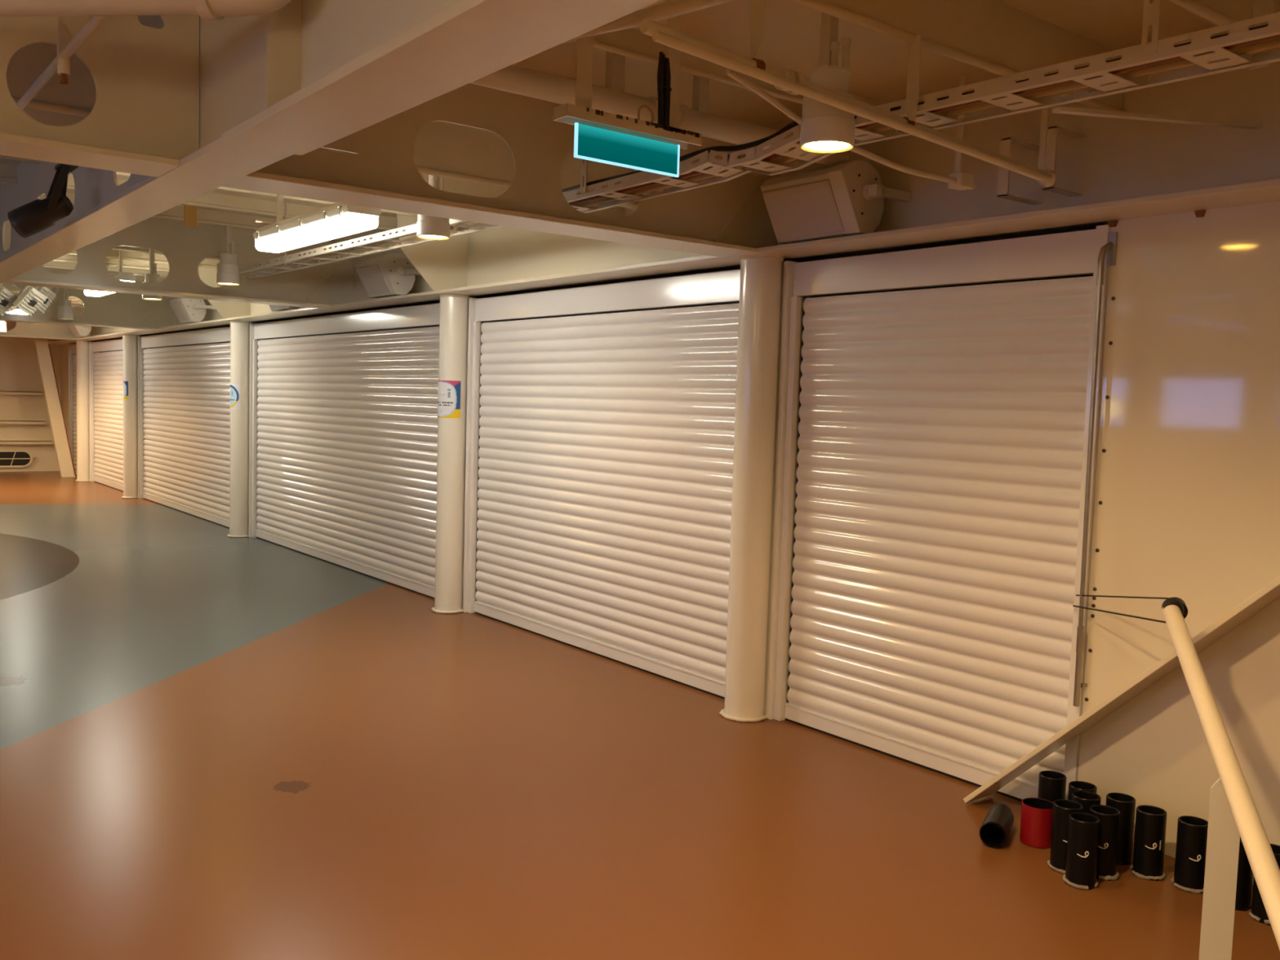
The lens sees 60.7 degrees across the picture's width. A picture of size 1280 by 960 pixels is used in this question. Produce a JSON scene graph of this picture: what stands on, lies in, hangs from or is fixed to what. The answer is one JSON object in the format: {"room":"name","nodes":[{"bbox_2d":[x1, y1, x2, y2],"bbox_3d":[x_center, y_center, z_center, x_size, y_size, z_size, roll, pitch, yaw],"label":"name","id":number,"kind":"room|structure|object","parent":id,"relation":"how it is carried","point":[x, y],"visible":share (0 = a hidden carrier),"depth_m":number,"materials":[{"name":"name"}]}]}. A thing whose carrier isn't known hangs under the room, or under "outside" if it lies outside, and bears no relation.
{"room":"ship interior","nodes":[
{"label":"ship interior","id":0,"kind":"room"},
{"bbox_2d":[0,320,61,471],"bbox_3d":[-13.905,-1.572,17.917,8.300,2.950,0.200,-1,5,-38],"label":"wall","id":1,"kind":"structure","parent":0,"point":[20,371],"depth_m":19.91,"materials":[{"name":"beige paint"}]},
{"bbox_2d":[0,449,39,467],"bbox_3d":[-11.686,-0.378,19.583,1.642,0.320,0.063,-1,5,-38],"label":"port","id":2,"kind":"object","parent":1,"relation":"attached to","point":[8,458],"visible":1,"depth_m":19.86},
{"bbox_2d":[0,391,52,444],"bbox_3d":[-13.844,-1.064,17.797,7.630,0.953,0.140,-1,5,-38],"label":"ledges","id":3,"kind":"object","parent":1,"relation":"attached to","point":[17,393],"visible":1,"depth_m":19.80,"materials":[{"name":"beige paint"}]},
{"bbox_2d":[0,471,1279,959],"bbox_3d":[-6.451,0.881,8.257,8.550,0.120,25.100,-1,5,-38],"label":"floor","id":4,"kind":"structure","parent":0,"point":[214,745],"depth_m":4.38,"materials":[{"name":"plastic"}]},
{"bbox_2d":[34,340,75,477],"bbox_3d":[-10.089,-1.217,18.878,0.615,2.340,0.111,-1,5,-38],"label":"brace","id":5,"kind":"object","parent":4,"relation":"on","point":[61,442],"visible":1,"depth_m":18.84,"materials":[{"name":"beige paint"}]},
{"bbox_2d":[75,340,90,481],"bbox_3d":[-9.286,-1.147,18.258,0.251,2.342,0.251,-1,5,-38],"label":"support column","id":6,"kind":"structure","parent":4,"relation":"on","point":[82,346],"depth_m":18.18,"materials":[{"name":"white metal"}]},
{"bbox_2d":[121,334,139,498],"bbox_3d":[-7.315,-0.907,15.723,0.251,2.342,0.251,-1,5,-38],"label":"support column","id":7,"kind":"structure","parent":4,"relation":"on","point":[129,342],"depth_m":15.65,"materials":[{"name":"white metal"}]},
{"bbox_2d":[122,381,128,399],"bbox_3d":[-7.368,-1.285,15.664,0.068,0.260,0.197,0,5,-27],"label":"poster","id":8,"kind":"object","parent":7,"relation":"attached to","point":[125,384],"visible":1,"depth_m":15.60,"materials":[{"name":"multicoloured paper"}]},
{"bbox_2d":[227,320,251,537],"bbox_3d":[-4.355,-0.546,11.917,0.251,2.342,0.251,-1,5,-38],"label":"support column","id":9,"kind":"structure","parent":4,"relation":"on","point":[239,330],"depth_m":11.84,"materials":[{"name":"white metal"}]},
{"bbox_2d":[229,383,239,409],"bbox_3d":[-4.399,-0.905,11.851,0.081,0.275,0.204,-1,5,-38],"label":"poster","id":10,"kind":"object","parent":9,"relation":"attached to","point":[234,388],"visible":1,"depth_m":11.79,"materials":[{"name":"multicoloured paper"}]},
{"bbox_2d":[431,293,469,613],"bbox_3d":[-1.397,-0.186,8.112,0.251,2.342,0.251,-1,5,-38],"label":"support column","id":11,"kind":"structure","parent":4,"relation":"on","point":[454,308],"depth_m":8.04,"materials":[{"name":"white metal"}]},
{"bbox_2d":[437,380,461,417],"bbox_3d":[-1.424,-0.594,8.044,0.211,0.272,0.101,6,6,44],"label":"poster","id":12,"kind":"object","parent":11,"relation":"attached to","point":[449,391],"visible":1,"depth_m":7.99,"materials":[{"name":"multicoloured paper"}]},
{"bbox_2d":[719,255,783,722],"bbox_3d":[0.575,0.055,5.575,0.251,2.342,0.251,-1,5,-38],"label":"support column","id":13,"kind":"structure","parent":4,"relation":"on","point":[761,276],"depth_m":5.49,"materials":[{"name":"white metal"}]},
{"bbox_2d":[979,804,1013,848],"bbox_3d":[1.357,1.303,4.147,0.098,0.098,0.255,4,5,26],"label":"tube","id":14,"kind":"object","parent":4,"relation":"on","point":[994,831],"visible":1,"depth_m":4.10,"materials":[{"name":"plastic"}]},
{"bbox_2d":[1019,797,1053,848],"bbox_3d":[1.489,1.284,4.098,0.120,0.148,0.120,-1,5,-38],"label":"tube","id":15,"kind":"object","parent":4,"relation":"on","point":[1036,821],"visible":0.81,"depth_m":4.05,"materials":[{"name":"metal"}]},
{"bbox_2d":[1037,770,1066,802],"bbox_3d":[1.572,1.240,4.183,0.098,0.232,0.098,-2,6,-43],"label":"tube","id":16,"kind":"object","parent":4,"relation":"on","point":[1051,784],"visible":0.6,"depth_m":4.14,"materials":[{"name":"plastic"}]},
{"bbox_2d":[1047,799,1083,874],"bbox_3d":[1.505,1.260,3.871,0.110,0.232,0.116,3,4,16],"label":"tube","id":17,"kind":"object","parent":4,"relation":"on","point":[1062,808],"visible":0.65,"depth_m":3.84,"materials":[{"name":"plastic"}]},
{"bbox_2d":[1062,812,1099,889],"bbox_3d":[1.515,1.269,3.749,0.116,0.232,0.116,4,4,24],"label":"tube","id":18,"kind":"object","parent":4,"relation":"on","point":[1083,828],"visible":1,"depth_m":3.71,"materials":[{"name":"plastic"}]},
{"bbox_2d":[1067,781,1097,800],"bbox_3d":[1.642,1.250,4.073,0.098,0.232,0.098,1,4,-10],"label":"tube","id":19,"kind":"object","parent":4,"relation":"on","point":[1073,786],"visible":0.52,"depth_m":4.07,"materials":[{"name":"plastic"}]},
{"bbox_2d":[1071,790,1101,813],"bbox_3d":[1.612,1.256,3.968,0.098,0.232,0.098,5,5,41],"label":"tube","id":20,"kind":"object","parent":4,"relation":"on","point":[1086,799],"visible":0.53,"depth_m":3.94,"materials":[{"name":"plastic"}]},
{"bbox_2d":[1089,804,1119,880],"bbox_3d":[1.622,1.267,3.826,0.111,0.232,0.116,4,5,30],"label":"tube","id":21,"kind":"object","parent":4,"relation":"on","point":[1108,816],"visible":0.82,"depth_m":3.78,"materials":[{"name":"plastic"}]},
{"bbox_2d":[1106,792,1135,865],"bbox_3d":[1.733,1.261,3.958,0.098,0.232,0.098,1,4,-15],"label":"tube","id":22,"kind":"object","parent":4,"relation":"on","point":[1124,803],"visible":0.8,"depth_m":3.92,"materials":[{"name":"plastic"}]},
{"bbox_2d":[963,576,1279,803],"bbox_3d":[2.006,0.492,3.742,0.200,1.800,1.884,-1,5,-38],"label":"stair stringer","id":23,"kind":"object","parent":4,"relation":"on","point":[1270,593],"visible":1,"depth_m":3.98,"materials":[{"name":"beige paint"}]},
{"bbox_2d":[1129,804,1167,880],"bbox_3d":[1.789,1.271,3.839,0.114,0.232,0.116,4,4,24],"label":"tube","id":24,"kind":"object","parent":4,"relation":"on","point":[1150,826],"visible":1,"depth_m":3.80,"materials":[{"name":"plastic"}]},
{"bbox_2d":[1170,815,1208,893],"bbox_3d":[1.889,1.281,3.748,0.115,0.232,0.118,3,4,18],"label":"tube","id":25,"kind":"object","parent":4,"relation":"on","point":[1192,831],"visible":0.94,"depth_m":3.71,"materials":[{"name":"plastic"}]},
{"bbox_2d":[1161,596,1279,959],"bbox_3d":[1.435,0.956,2.589,0.166,1.015,2.229,3,4,18],"label":"stair handrail","id":26,"kind":"object","parent":4,"relation":"on","point":[1233,815],"visible":0.99,"depth_m":2.86,"materials":[{"name":"beige paint"}]},
{"bbox_2d":[1072,594,1184,623],"bbox_3d":[1.716,0.441,3.902,0.034,0.156,0.706,1,4,-6],"label":"cord","id":27,"kind":"object","parent":26,"relation":"attached to","point":[1153,597],"visible":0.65,"depth_m":3.85,"materials":[{"name":"black plastic"}]},
{"bbox_2d":[1235,836,1253,911],"bbox_3d":[1.976,1.292,3.624,0.098,0.232,0.098,3,4,14],"label":"tube","id":28,"kind":"object","parent":4,"relation":"on","point":[1245,874],"visible":0.26,"depth_m":3.58,"materials":[{"name":"plastic"}]},
{"bbox_2d":[1248,843,1279,925],"bbox_3d":[2.032,1.301,3.523,0.115,0.232,0.117,3,4,19],"label":"tube","id":29,"kind":"object","parent":4,"relation":"on","point":[1259,913],"visible":0.4,"depth_m":3.51,"materials":[{"name":"plastic"}]},
{"bbox_2d":[0,0,1279,306],"bbox_3d":[-6.363,-2.010,8.052,8.550,0.421,25.100,-1,5,-38],"label":"ceiling","id":30,"kind":"structure","parent":0,"point":[979,40],"depth_m":4.16,"materials":[{"name":"beige paint"}]},
{"bbox_2d":[0,320,6,332],"bbox_3d":[-9.347,-2.468,15.977,0.168,0.610,0.168,-1,5,-38],"label":"recessed light","id":31,"kind":"object","parent":30,"relation":"in","point":[2,323],"visible":0.44,"depth_m":15.95,"materials":[{"name":"white glass"}]},
{"bbox_2d":[5,305,27,315],"bbox_3d":[-8.693,-2.527,15.254,0.280,0.500,1.430,-1,5,-38],"label":"lamp","id":32,"kind":"object","parent":30,"relation":"hanging from","point":[13,309],"visible":0.31,"depth_m":14.84,"materials":[{"name":"white glass"}]},
{"bbox_2d":[6,309,27,315],"bbox_3d":[-8.700,-2.310,15.269,0.164,0.064,1.400,-1,5,-38],"label":"diffuser","id":33,"kind":"object","parent":32,"relation":"attached to","point":[10,311],"depth_m":14.81,"materials":[{"name":"white plastic"}]},
{"bbox_2d":[28,311,44,324],"bbox_3d":[-7.435,-2.231,13.478,0.168,0.613,0.168,-1,5,-38],"label":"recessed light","id":34,"kind":"object","parent":30,"relation":"in","point":[35,312],"visible":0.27,"depth_m":13.43,"materials":[{"name":"white metal"}]},
{"bbox_2d":[7,163,78,238],"bbox_3d":[-2.748,-1.444,4.925,0.370,0.696,0.268,-1,5,-38],"label":"spotlight","id":35,"kind":"object","parent":30,"relation":"hanging from","point":[30,219],"visible":0.67,"depth_m":4.93,"materials":[{"name":"grey metal"}]},
{"bbox_2d":[0,304,89,340],"bbox_3d":[-12.363,-2.544,15.734,8.100,0.609,0.270,-1,5,-38],"label":"cross beam","id":36,"kind":"structure","parent":30,"relation":"attached to","point":[22,329],"depth_m":17.80,"materials":[{"name":"white metal"}]},
{"bbox_2d":[34,285,58,313],"bbox_3d":[-6.559,-2.026,12.019,0.185,0.393,0.331,3,4,13],"label":"floodlight","id":37,"kind":"object","parent":30,"relation":"hanging from","point":[51,295],"visible":0.43,"depth_m":12.01,"materials":[{"name":"beige metal"}]},
{"bbox_2d":[16,15,109,109],"bbox_3d":[-2.335,-1.511,4.104,0.038,0.410,2.920,-1,5,-38],"label":"pipe","id":38,"kind":"object","parent":30,"relation":"attached to","point":[61,64],"visible":0.88,"depth_m":3.41,"materials":[{"name":"beige metal"}]},
{"bbox_2d":[57,288,73,319],"bbox_3d":[-6.766,-2.184,12.879,0.168,0.581,0.168,-1,5,-38],"label":"recessed light","id":39,"kind":"object","parent":30,"relation":"in","point":[64,309],"visible":0.94,"depth_m":12.84,"materials":[{"name":"white metal"}]},
{"bbox_2d":[0,281,176,329],"bbox_3d":[-9.204,-2.159,11.671,8.100,0.609,0.270,-1,5,-38],"label":"cross beam","id":40,"kind":"structure","parent":30,"relation":"attached to","point":[117,309],"depth_m":13.68,"materials":[{"name":"beige metal"}]},
{"bbox_2d":[84,289,115,296],"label":"lamp","id":41,"kind":"object","parent":40,"relation":"hanging from","point":[90,293],"depth_m":11.09,"materials":[{"name":"white plastic"}]},
{"bbox_2d":[108,249,137,282],"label":"lamp","id":42,"kind":"object","parent":30,"relation":"hanging from","point":[121,275],"depth_m":10.27,"materials":[{"name":"white metal"}]},
{"bbox_2d":[0,0,291,20],"bbox_3d":[-1.432,-1.412,2.887,1.126,0.380,0.132,2,4,4],"label":"drain pipe","id":43,"kind":"object","parent":30,"relation":"attached to","point":[208,10],"visible":1,"depth_m":2.87,"materials":[{"name":"beige metal"}]},
{"bbox_2d":[142,248,162,300],"bbox_3d":[-4.492,-1.936,10.072,0.168,0.542,0.168,-1,5,-38],"label":"pendant light","id":44,"kind":"object","parent":30,"relation":"in","point":[151,277],"visible":0.71,"depth_m":10.04,"materials":[{"name":"white metal"}]},
{"bbox_2d":[1,210,353,308],"bbox_3d":[-5.746,-1.737,7.224,8.100,0.609,0.270,-1,5,-38],"label":"cross beam","id":45,"kind":"structure","parent":30,"relation":"attached to","point":[325,285],"depth_m":8.88,"materials":[{"name":"white metal"}]},
{"bbox_2d":[198,266,222,287],"bbox_3d":[-4.557,-2.150,11.609,0.244,0.198,0.012,-1,5,-38],"label":"plate","id":46,"kind":"object","parent":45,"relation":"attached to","point":[207,275],"depth_m":11.59,"materials":[{"name":"beige paint"}]},
{"bbox_2d":[207,299,249,318],"bbox_3d":[-4.417,-1.827,11.748,0.438,0.180,0.012,-1,5,-38],"label":"plate","id":47,"kind":"object","parent":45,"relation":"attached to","point":[224,309],"depth_m":11.76,"materials":[{"name":"beige paint"}]},
{"bbox_2d":[184,204,196,227],"bbox_3d":[-3.069,-1.808,7.474,0.080,0.160,0.012,-1,5,-38],"label":"tape","id":48,"kind":"object","parent":30,"relation":"hanging from","point":[190,211],"visible":1,"depth_m":7.47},
{"bbox_2d":[216,226,239,285],"bbox_3d":[-3.155,-1.774,8.387,0.168,0.542,0.168,-1,5,-38],"label":"pendant light","id":49,"kind":"object","parent":30,"relation":"in","point":[228,269],"visible":1,"depth_m":8.35,"materials":[{"name":"white metal"}]},
{"bbox_2d":[253,194,381,253],"bbox_3d":[-1.839,-1.595,6.140,0.280,0.500,1.430,-1,5,-38],"label":"lamp","id":50,"kind":"object","parent":30,"relation":"hanging from","point":[335,220],"visible":0.91,"depth_m":5.97,"materials":[{"name":"white plastic"}]},
{"bbox_2d":[255,213,377,253],"bbox_3d":[-1.846,-1.378,6.155,0.164,0.064,1.400,-1,5,-38],"label":"diffuser","id":51,"kind":"object","parent":50,"relation":"attached to","point":[326,226],"depth_m":5.97,"materials":[{"name":"white plastic"}]},
{"bbox_2d":[0,0,661,283],"bbox_3d":[-5.379,-1.833,8.770,0.243,0.614,24.600,-1,5,-38],"label":"girder","id":52,"kind":"object","parent":30,"relation":"attached to","point":[301,77],"visible":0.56,"depth_m":3.01,"materials":[{"name":"beige metal"}]},
{"bbox_2d":[239,198,502,279],"bbox_3d":[-1.911,-1.679,7.079,0.232,0.470,4.430,-1,5,-38],"label":"cable tray","id":53,"kind":"object","parent":30,"relation":"hanging from","point":[410,229],"visible":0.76,"depth_m":6.97,"materials":[{"name":"paint"}]},
{"bbox_2d":[244,221,469,269],"bbox_3d":[-1.951,-1.488,7.054,0.022,0.033,4.350,-1,5,-38],"label":"cable","id":54,"kind":"object","parent":53,"relation":"in","point":[468,221],"visible":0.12,"depth_m":6.85,"materials":[{"name":"black plastic"}]},
{"bbox_2d":[0,14,780,257],"bbox_3d":[-2.502,-1.342,3.051,8.100,0.609,0.270,-1,5,-38],"label":"cross beam","id":55,"kind":"structure","parent":30,"relation":"attached to","point":[144,117],"depth_m":4.19,"materials":[{"name":"beige metal"}]},
{"bbox_2d":[416,174,449,239],"bbox_3d":[-1.050,-1.510,5.581,0.168,0.542,0.168,-1,5,-38],"label":"ceiling light","id":56,"kind":"object","parent":30,"relation":"in","point":[431,228],"visible":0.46,"depth_m":5.54,"materials":[{"name":"white metal"}]},
{"bbox_2d":[552,0,702,177],"bbox_3d":[-0.027,-1.317,3.574,0.550,0.581,0.083,-1,5,-38],"label":"exit sign","id":57,"kind":"object","parent":30,"relation":"hanging from","point":[600,136],"visible":1,"depth_m":3.57,"materials":[{"name":"plastic"}]},
{"bbox_2d":[637,104,653,122],"bbox_3d":[0.018,-1.207,3.626,0.068,0.070,0.012,-1,5,-38],"label":"cable loop","id":58,"kind":"object","parent":57,"relation":"attached to","point":[642,105],"visible":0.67,"depth_m":3.62,"materials":[{"name":"beige"}]},
{"bbox_2d":[657,51,671,126],"bbox_3d":[0.081,-1.301,3.653,0.048,0.246,0.048,-1,5,-38],"label":"cable bundle","id":59,"kind":"object","parent":57,"relation":"on","point":[664,75],"visible":0.8,"depth_m":3.64,"materials":[{"name":"black"}]},
{"bbox_2d":[575,0,733,38],"bbox_3d":[0.255,-1.273,2.820,0.072,0.157,1.454,-1,5,-38],"label":"pipe","id":60,"kind":"object","parent":30,"relation":"attached to","point":[674,8],"visible":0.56,"depth_m":3.08,"materials":[{"name":"beige metal"}]},
{"bbox_2d":[564,35,579,42],"bbox_3d":[-0.359,-1.365,3.287,0.419,0.080,0.083,-1,5,-31],"label":"pipe","id":61,"kind":"object","parent":60,"relation":"attached to","point":[574,39],"visible":0.12,"depth_m":3.38,"materials":[{"name":"beige metal"}]},
{"bbox_2d":[470,51,866,165],"bbox_3d":[-0.013,-1.509,4.182,2.624,0.284,0.112,-1,5,-38],"label":"pipe","id":62,"kind":"object","parent":30,"relation":"hanging from","point":[612,98],"visible":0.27,"depth_m":4.11,"materials":[{"name":"beige metal"}]},
{"bbox_2d":[800,13,854,153],"bbox_3d":[0.589,-1.304,3.381,0.168,0.542,0.168,-1,5,-38],"label":"ceiling light","id":63,"kind":"object","parent":30,"relation":"in","point":[825,128],"visible":0.88,"depth_m":3.34,"materials":[{"name":"white metal"}]},
{"bbox_2d":[640,0,1056,186],"bbox_3d":[0.734,-1.215,3.285,1.817,0.397,0.073,-1,5,-38],"label":"pipe","id":64,"kind":"object","parent":30,"relation":"hanging from","point":[647,27],"visible":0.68,"depth_m":3.16,"materials":[{"name":"beige metal"}]},
{"bbox_2d":[562,0,1279,213],"bbox_3d":[1.130,-1.365,3.980,1.228,0.473,3.821,-1,5,-38],"label":"cable tray","id":65,"kind":"object","parent":30,"relation":"hanging from","point":[1222,60],"visible":0.86,"depth_m":3.21,"materials":[{"name":"paint"}]},
{"bbox_2d":[725,68,956,183],"bbox_3d":[0.713,-1.169,3.675,1.142,0.185,0.020,-1,5,-38],"label":"conduit","id":66,"kind":"object","parent":65,"relation":"attached to","point":[730,73],"visible":0.79,"depth_m":3.68,"materials":[{"name":"beige metal"}]},
{"bbox_2d":[947,75,976,191],"bbox_3d":[1.212,-1.280,4.051,0.121,0.402,0.060,-1,5,-38],"label":"junction box","id":67,"kind":"object","parent":66,"relation":"attached to","point":[965,181],"visible":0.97,"depth_m":4.03,"materials":[{"name":"beige paint"}]},
{"bbox_2d":[561,23,1268,191],"bbox_3d":[0.680,-1.197,3.633,0.026,0.085,3.800,-1,5,-38],"label":"cable","id":68,"kind":"object","parent":65,"relation":"in","point":[735,148],"visible":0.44,"depth_m":3.99,"materials":[{"name":"black plastic"}]},
{"bbox_2d":[568,34,1279,204],"bbox_3d":[0.728,-1.167,3.674,0.026,0.073,3.800,-1,5,-38],"label":"cable","id":69,"kind":"object","parent":65,"relation":"in","point":[774,156],"visible":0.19,"depth_m":3.32,"materials":[{"name":"brown plastic"}]},
{"bbox_2d":[573,38,1279,208],"bbox_3d":[0.783,-1.167,3.717,0.024,0.071,3.800,-1,5,-38],"label":"cable","id":70,"kind":"object","parent":65,"relation":"in","point":[1274,43],"visible":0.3,"depth_m":3.21,"materials":[{"name":"beige plastic"}]},
{"bbox_3d":[-6.450,-2.134,11.466,1.400,0.048,0.048,-1,5,-38],"label":"bar","id":71,"kind":"object","parent":30,"relation":"attached to","visible":0},
{"bbox_2d":[0,283,22,315],"bbox_3d":[-6.681,-1.915,11.488,0.209,0.386,0.330,3,4,18],"label":"floodlight","id":72,"kind":"object","parent":71,"relation":"hanging from","point":[7,297],"visible":0.8,"depth_m":11.46,"materials":[{"name":"beige"}]},
{"bbox_2d":[12,285,51,315],"bbox_3d":[-6.400,-1.918,11.517,0.209,0.386,0.330,3,4,18],"label":"floodlight","id":73,"kind":"object","parent":71,"relation":"hanging from","point":[30,299],"visible":0.88,"depth_m":11.45,"materials":[{"name":"beige metal"}]},
{"bbox_2d":[60,31,1279,884],"bbox_3d":[-3.126,-0.729,10.690,0.272,2.950,25.100,-1,5,-38],"label":"wall","id":74,"kind":"structure","parent":0,"point":[1187,503],"depth_m":4.00,"materials":[{"name":"beige paint"}]},
{"bbox_2d":[67,343,76,475],"bbox_3d":[-9.695,-1.208,19.021,0.158,2.325,1.594,-1,5,-38],"label":"roller shutter","id":75,"kind":"object","parent":74,"relation":"attached to","point":[71,348],"visible":0.35,"depth_m":19.50,"materials":[{"name":"white metal"}]},
{"bbox_2d":[72,354,76,470],"bbox_3d":[-9.702,-1.162,19.012,0.026,2.050,1.354,-1,5,-38],"label":"curtain","id":76,"kind":"object","parent":75,"relation":"hanging from","point":[74,386],"depth_m":19.44,"materials":[{"name":"white metal"}]},
{"bbox_2d":[88,338,123,491],"bbox_3d":[-8.186,-1.024,17.080,0.158,2.325,3.104,-1,5,-38],"label":"roller shutter","id":77,"kind":"object","parent":74,"relation":"attached to","point":[105,367],"visible":0.51,"depth_m":17.48,"materials":[{"name":"white metal"}]},
{"bbox_2d":[137,326,230,528],"bbox_3d":[-5.721,-0.723,13.910,0.158,2.325,4.719,-1,5,-38],"label":"roller shutter","id":78,"kind":"object","parent":74,"relation":"attached to","point":[184,392],"visible":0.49,"depth_m":13.97,"materials":[{"name":"white metal"}]},
{"bbox_2d":[168,297,215,323],"bbox_3d":[-5.261,-2.004,12.856,0.383,0.311,0.585,-1,5,-38],"label":"loudspeaker","id":79,"kind":"object","parent":74,"relation":"attached to","point":[188,310],"visible":0.79,"depth_m":12.69,"materials":[{"name":"beige plastic"}]},
{"bbox_2d":[169,302,189,322],"bbox_3d":[-5.400,-1.974,12.843,0.124,0.220,0.410,-1,5,-38],"label":"grille","id":80,"kind":"object","parent":79,"relation":"attached to","point":[180,311],"depth_m":12.83,"materials":[{"name":"beige metal"}]},
{"bbox_2d":[248,302,468,599],"bbox_3d":[-2.762,-0.363,10.104,0.158,2.325,4.717,-1,5,-38],"label":"roller shutter","id":81,"kind":"object","parent":74,"relation":"attached to","point":[343,428],"visible":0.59,"depth_m":9.88,"materials":[{"name":"white metal"}]},
{"bbox_2d":[355,253,420,297],"bbox_3d":[-1.956,-1.601,8.605,0.383,0.311,0.585,-1,5,-38],"label":"loudspeaker","id":82,"kind":"object","parent":74,"relation":"attached to","point":[392,274],"visible":0.94,"depth_m":8.44,"materials":[{"name":"beige plastic"}]},
{"bbox_2d":[355,263,391,296],"bbox_3d":[-2.094,-1.571,8.592,0.124,0.220,0.410,-1,5,-38],"label":"grille","id":83,"kind":"object","parent":82,"relation":"attached to","point":[371,276],"depth_m":8.58,"materials":[{"name":"beige"}]},
{"bbox_2d":[396,213,468,290],"bbox_3d":[-1.498,-1.665,7.893,0.570,0.588,0.012,-1,5,-38],"label":"plate","id":84,"kind":"object","parent":74,"relation":"attached to","point":[442,264],"visible":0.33,"depth_m":7.93,"materials":[{"name":"beige paint"}]},
{"bbox_2d":[462,269,740,698],"bbox_3d":[-0.296,-0.062,6.933,0.158,2.325,3.106,-1,5,-38],"label":"roller shutter","id":85,"kind":"object","parent":74,"relation":"attached to","point":[600,447],"visible":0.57,"depth_m":6.76,"materials":[{"name":"white metal"}]},
{"bbox_2d":[48,178,1279,344],"bbox_3d":[-3.269,-1.593,10.433,0.260,0.022,24.600,-1,5,-38],"label":"beam","id":86,"kind":"structure","parent":74,"relation":"attached to","point":[1265,191],"depth_m":4.79,"materials":[{"name":"white metal"}]},
{"bbox_2d":[66,315,91,337],"bbox_3d":[-8.889,-2.439,17.425,0.383,0.311,0.585,-1,5,-38],"label":"loudspeaker","id":87,"kind":"object","parent":86,"relation":"on","point":[77,331],"visible":0.39,"depth_m":17.27,"materials":[{"name":"beige"}]},
{"bbox_2d":[66,324,79,336],"bbox_3d":[-9.028,-2.410,17.412,0.124,0.220,0.410,-1,5,-38],"label":"grille","id":88,"kind":"object","parent":87,"relation":"attached to","point":[73,329],"depth_m":17.40,"materials":[{"name":"beige"}]},
{"bbox_2d":[268,304,300,311],"bbox_3d":[-3.345,-1.770,10.392,0.383,0.311,0.585,-1,5,-38],"label":"loudspeaker","id":89,"kind":"object","parent":86,"relation":"on","point":[273,308],"visible":0.06,"depth_m":10.39,"materials":[{"name":"beige"}]},
{"bbox_2d":[268,304,286,309],"bbox_3d":[-3.484,-1.741,10.379,0.124,0.220,0.410,-1,5,-38],"label":"grille","id":90,"kind":"object","parent":89,"relation":"attached to","point":[273,307],"depth_m":10.43,"materials":[{"name":"beige metal"}]},
{"bbox_2d":[764,224,1111,801],"bbox_3d":[1.255,0.127,4.939,0.158,2.325,1.730,-1,5,-38],"label":"roller shutter","id":91,"kind":"object","parent":74,"relation":"attached to","point":[931,446],"visible":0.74,"depth_m":4.82,"materials":[{"name":"white metal"}]},
{"bbox_2d":[997,137,1042,204],"bbox_3d":[1.502,-1.212,4.306,0.240,0.220,0.045,-1,5,-38],"label":"wall bracket","id":92,"kind":"object","parent":74,"relation":"attached to","point":[1005,144],"visible":0.86,"depth_m":4.24,"materials":[{"name":"beige metal"}]},
{"bbox_2d":[1042,125,1085,197],"bbox_3d":[1.623,-1.215,4.184,0.200,0.230,0.045,-1,5,-38],"label":"wall bracket","id":93,"kind":"object","parent":74,"relation":"attached to","point":[1051,139],"visible":0.88,"depth_m":4.13,"materials":[{"name":"beige metal"}]},
{"bbox_2d":[1073,231,1117,706],"bbox_3d":[1.732,-0.031,4.188,0.069,1.815,0.050,-1,5,-38],"label":"rod","id":94,"kind":"object","parent":74,"relation":"attached to","point":[1111,246],"visible":1,"depth_m":4.17,"materials":[{"name":"metal"}]},
{"bbox_2d":[760,160,911,244],"bbox_3d":[0.879,-1.258,4.992,0.383,0.311,0.585,-1,5,-38],"label":"loudspeaker","id":95,"kind":"object","parent":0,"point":[846,198],"visible":0.95,"depth_m":4.86,"materials":[{"name":"beige plastic"}]},
{"bbox_2d":[762,178,844,239],"bbox_3d":[0.740,-1.228,4.979,0.124,0.220,0.410,-1,5,-38],"label":"grille","id":96,"kind":"object","parent":95,"relation":"attached to","point":[798,209],"depth_m":4.96,"materials":[{"name":"beige"}]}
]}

